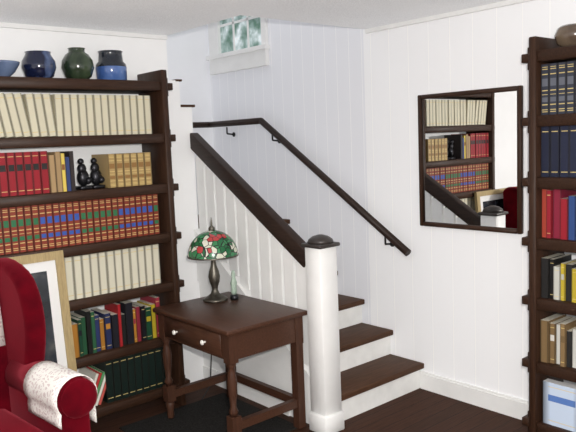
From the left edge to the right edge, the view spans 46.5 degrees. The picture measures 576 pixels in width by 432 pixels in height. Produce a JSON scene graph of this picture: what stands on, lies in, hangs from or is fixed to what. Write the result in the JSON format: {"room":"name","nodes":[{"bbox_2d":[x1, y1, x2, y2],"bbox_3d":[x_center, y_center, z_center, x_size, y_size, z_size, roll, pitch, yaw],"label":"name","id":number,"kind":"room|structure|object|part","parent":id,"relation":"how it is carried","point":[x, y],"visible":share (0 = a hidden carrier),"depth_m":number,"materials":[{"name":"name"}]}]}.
{"room":"home library","nodes":[
{"label":"home library","id":0,"kind":"room"},
{"bbox_2d":[0,27,203,382],"bbox_3d":[-2.975,0.129,2.653,6.181,2.693,0.106,-8,8,-40],"label":"wall","id":1,"kind":"structure","parent":0,"point":[140,55],"depth_m":4.32,"materials":[{"name":"white paint"}]},
{"bbox_2d":[166,25,213,214],"bbox_3d":[-1.139,-0.542,5.604,1.364,3.218,0.099,-8,8,-40],"label":"wall","id":2,"kind":"structure","parent":0,"point":[188,50],"depth_m":5.78,"materials":[{"name":"white paint"}]},
{"bbox_2d":[0,0,505,35],"bbox_3d":[-0.205,-0.868,-0.070,7.041,0.330,7.524,-8,8,-40],"label":"ceiling","id":3,"kind":"structure","parent":0,"point":[155,17],"depth_m":3.67,"materials":[{"name":"paint"}]},
{"bbox_2d":[90,385,528,431],"bbox_3d":[-0.442,1.644,0.684,7.140,0.082,8.679,-8,8,-40],"label":"floor","id":4,"kind":"structure","parent":0,"point":[419,410],"depth_m":3.99,"materials":[{"name":"brown wood"}]},
{"bbox_2d":[8,250,76,371],"bbox_3d":[-1.468,0.777,3.440,0.762,1.107,0.136,-8,8,-40],"label":"framed picture","id":5,"kind":"object","parent":4,"relation":"on","point":[47,269],"visible":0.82,"depth_m":3.62,"materials":[{"name":"brown wood"}]},
{"bbox_2d":[31,271,57,363],"bbox_3d":[-1.464,0.777,3.435,0.564,0.907,0.090,-8,8,-40],"label":"print","id":6,"kind":"object","parent":5,"relation":"attached to","point":[43,279],"depth_m":3.60},
{"bbox_2d":[0,258,96,431],"bbox_3d":[-1.419,0.823,2.904,0.838,1.132,0.873,4,9,44],"label":"armchair","id":7,"kind":"object","parent":4,"relation":"on","point":[22,312],"visible":0.91,"depth_m":3.11,"materials":[{"name":"red fabric"}]},
{"bbox_2d":[0,309,4,345],"bbox_3d":[-1.654,0.457,3.090,0.222,0.390,0.578,4,9,44],"label":"lace doily","id":8,"kind":"object","parent":7,"relation":"on","point":[2,339],"visible":1,"depth_m":3.23,"materials":[{"name":"white fabric"}]},
{"bbox_2d":[23,361,97,429],"bbox_3d":[-1.021,0.798,3.004,0.314,0.237,0.193,4,9,44],"label":"lace doily","id":9,"kind":"object","parent":7,"relation":"attached to","point":[42,384],"visible":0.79,"depth_m":2.95,"materials":[{"name":"white fabric"}]},
{"bbox_2d":[0,70,189,420],"bbox_3d":[-1.205,0.210,3.920,1.224,2.105,0.300,-8,8,-40],"label":"bookshelf","id":10,"kind":"object","parent":4,"relation":"on","point":[154,84],"visible":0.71,"depth_m":3.97,"materials":[{"name":"brown wood"}]},
{"bbox_2d":[0,60,19,75],"bbox_3d":[-1.527,-0.771,3.552,0.205,0.086,0.205,-8,8,-40],"label":"ceramic bowl","id":11,"kind":"object","parent":10,"relation":"on","point":[7,67],"visible":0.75,"depth_m":3.51,"materials":[{"name":"blue ceramic"}]},
{"bbox_2d":[22,50,55,77],"bbox_3d":[-1.376,-0.828,3.701,0.182,0.152,0.182,-8,8,-40],"label":"ceramic vase","id":12,"kind":"object","parent":10,"relation":"on","point":[35,63],"visible":0.87,"depth_m":3.63,"materials":[{"name":"blue ceramic"}]},
{"bbox_2d":[61,47,93,78],"bbox_3d":[-1.207,-0.867,3.844,0.182,0.185,0.182,-8,8,-40],"label":"ceramic vase","id":13,"kind":"object","parent":10,"relation":"on","point":[76,63],"visible":0.9,"depth_m":3.78,"materials":[{"name":"green ceramic"}]},
{"bbox_2d":[0,93,165,405],"bbox_3d":[-1.221,0.212,3.905,0.969,1.808,0.230,-8,8,-40],"label":"books","id":14,"kind":"object","parent":10,"relation":"in","point":[54,225],"visible":0.62,"depth_m":3.87,"materials":[{"name":"paper"}]},
{"bbox_2d":[76,158,92,189],"bbox_3d":[-1.176,-0.243,3.850,0.078,0.178,0.088,-8,8,-40],"label":"statuette","id":15,"kind":"object","parent":10,"relation":"on","point":[83,178],"visible":0.99,"depth_m":3.83,"materials":[{"name":"metal"}]},
{"bbox_2d":[90,158,104,188],"bbox_3d":[-1.116,-0.251,3.902,0.078,0.178,0.088,-8,8,-40],"label":"statuette","id":16,"kind":"object","parent":10,"relation":"on","point":[96,176],"visible":0.99,"depth_m":3.88,"materials":[{"name":"metal"}]},
{"bbox_2d":[95,50,126,79],"bbox_3d":[-1.050,-0.885,3.979,0.182,0.178,0.182,-8,8,-40],"label":"ceramic vase","id":17,"kind":"object","parent":10,"relation":"on","point":[110,65],"visible":0.83,"depth_m":3.91,"materials":[{"name":"blue ceramic"}]},
{"bbox_2d":[119,393,296,431],"bbox_3d":[-0.465,1.236,3.920,0.756,0.006,0.762,-8,8,-40],"label":"rug","id":18,"kind":"object","parent":4,"relation":"on","point":[209,414],"visible":0.8,"depth_m":4.01,"materials":[{"name":"black carpet"}]},
{"bbox_2d":[153,291,306,431],"bbox_3d":[-0.339,0.881,3.927,0.574,0.685,0.762,-8,8,-40],"label":"side table","id":19,"kind":"object","parent":18,"relation":"on","point":[229,330],"visible":1,"depth_m":3.77,"materials":[{"name":"brown wood"}]},
{"bbox_2d":[187,218,238,398],"bbox_3d":[-0.448,0.597,4.144,0.317,1.191,0.330,-8,8,-40],"label":"table lamp","id":20,"kind":"object","parent":19,"relation":"on","point":[212,245],"visible":0.98,"depth_m":4.01,"materials":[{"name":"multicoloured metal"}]},
{"bbox_3d":[-0.487,0.837,4.266,0.122,0.689,0.124,-8,8,-40],"label":"cord","id":21,"kind":"part","parent":20,"relation":"part of","materials":[{"name":"black plastic"}]},
{"bbox_3d":[-0.461,0.166,4.090,0.317,0.159,0.317,-8,8,-40],"label":"lamp shade","id":22,"kind":"part","parent":20,"relation":"part of","materials":[{"name":"multicoloured glass"}]},
{"bbox_2d":[230,270,238,299],"bbox_3d":[-0.333,0.422,4.122,0.053,0.182,0.052,-8,8,-40],"label":"figurine","id":23,"kind":"object","parent":19,"relation":"on","point":[234,296],"visible":1,"depth_m":4.11,"materials":[{"name":"glass"}]},
{"bbox_2d":[190,133,423,431],"bbox_3d":[-0.229,0.258,4.827,0.957,1.729,2.346,-8,8,-40],"label":"staircase","id":24,"kind":"structure","parent":4,"relation":"on","point":[351,370],"depth_m":4.12,"materials":[{"name":"white paint"}]},
{"bbox_3d":[-0.265,-0.138,4.195,0.066,0.799,1.197,-8,8,-40],"label":"balustrade rail","id":25,"kind":"part","parent":24,"relation":"part of","materials":[{"name":"brown wood"}]},
{"bbox_3d":[0.200,0.661,3.779,0.162,1.127,0.158,-8,8,-40],"label":"newel post","id":26,"kind":"part","parent":24,"relation":"part of","materials":[{"name":"white paint"}]},
{"bbox_2d":[521,36,575,431],"bbox_3d":[1.843,0.201,2.899,0.300,2.105,1.686,-8,8,-40],"label":"bookshelf","id":27,"kind":"object","parent":4,"relation":"on","point":[541,50],"visible":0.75,"depth_m":3.34,"materials":[{"name":"brown wood"}]},
{"bbox_2d":[540,61,575,431],"bbox_3d":[1.828,0.194,2.908,0.224,1.820,1.440,-8,8,-40],"label":"books","id":28,"kind":"object","parent":27,"relation":"in","point":[558,80],"visible":0.94,"depth_m":3.32,"materials":[{"name":"paper"}]},
{"bbox_2d":[554,23,575,46],"bbox_3d":[1.391,-0.867,3.245,0.191,0.109,0.191,-8,8,-40],"label":"ceramic pot","id":29,"kind":"object","parent":27,"relation":"on","point":[565,35],"visible":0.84,"depth_m":3.19,"materials":[{"name":"brown ceramic"}]},
{"bbox_2d":[207,0,575,400],"bbox_3d":[2.148,-0.358,2.781,0.099,3.218,8.679,-8,8,-40],"label":"wall","id":30,"kind":"structure","parent":0,"point":[346,98],"depth_m":4.41,"materials":[{"name":"white paint"}]},
{"bbox_2d":[206,15,269,74],"bbox_3d":[-0.432,-1.538,5.490,0.056,0.676,0.800,-8,8,-40],"label":"window","id":31,"kind":"structure","parent":30,"relation":"in","point":[240,42],"depth_m":5.50,"materials":[{"name":"white paint"}]},
{"bbox_3d":[-0.385,-1.591,5.466,0.003,0.470,0.578,-8,8,-40],"label":"glass","id":32,"kind":"part","parent":31,"relation":"part of","materials":[{"name":"green glass"}]},
{"bbox_2d":[0,0,533,39],"bbox_3d":[0.040,-0.954,2.213,10.279,0.025,4.590,-2,6,6],"label":"trim","id":33,"kind":"structure","parent":30,"relation":"attached to","point":[507,2],"depth_m":3.96,"materials":[{"name":"white paint"}]},
{"bbox_2d":[193,118,410,255],"bbox_3d":[-0.181,-0.248,4.863,0.735,0.956,2.191,-8,8,-40],"label":"handrail","id":34,"kind":"object","parent":30,"relation":"attached to","point":[394,241],"visible":0.94,"depth_m":4.83,"materials":[{"name":"brown wood"}]},
{"bbox_2d":[418,85,523,233],"bbox_3d":[1.059,-0.325,3.951,0.031,0.817,0.703,-8,8,-40],"label":"wall mirror","id":35,"kind":"object","parent":30,"relation":"attached to","point":[470,142],"visible":1,"depth_m":3.92,"materials":[{"name":"brown wood"}]},
{"bbox_2d":[420,371,528,419],"bbox_3d":[2.935,1.256,2.029,0.018,0.116,6.295,-8,8,-40],"label":"baseboard","id":36,"kind":"structure","parent":30,"relation":"attached to","point":[504,404],"depth_m":4.08,"materials":[{"name":"white paint"}]}
]}

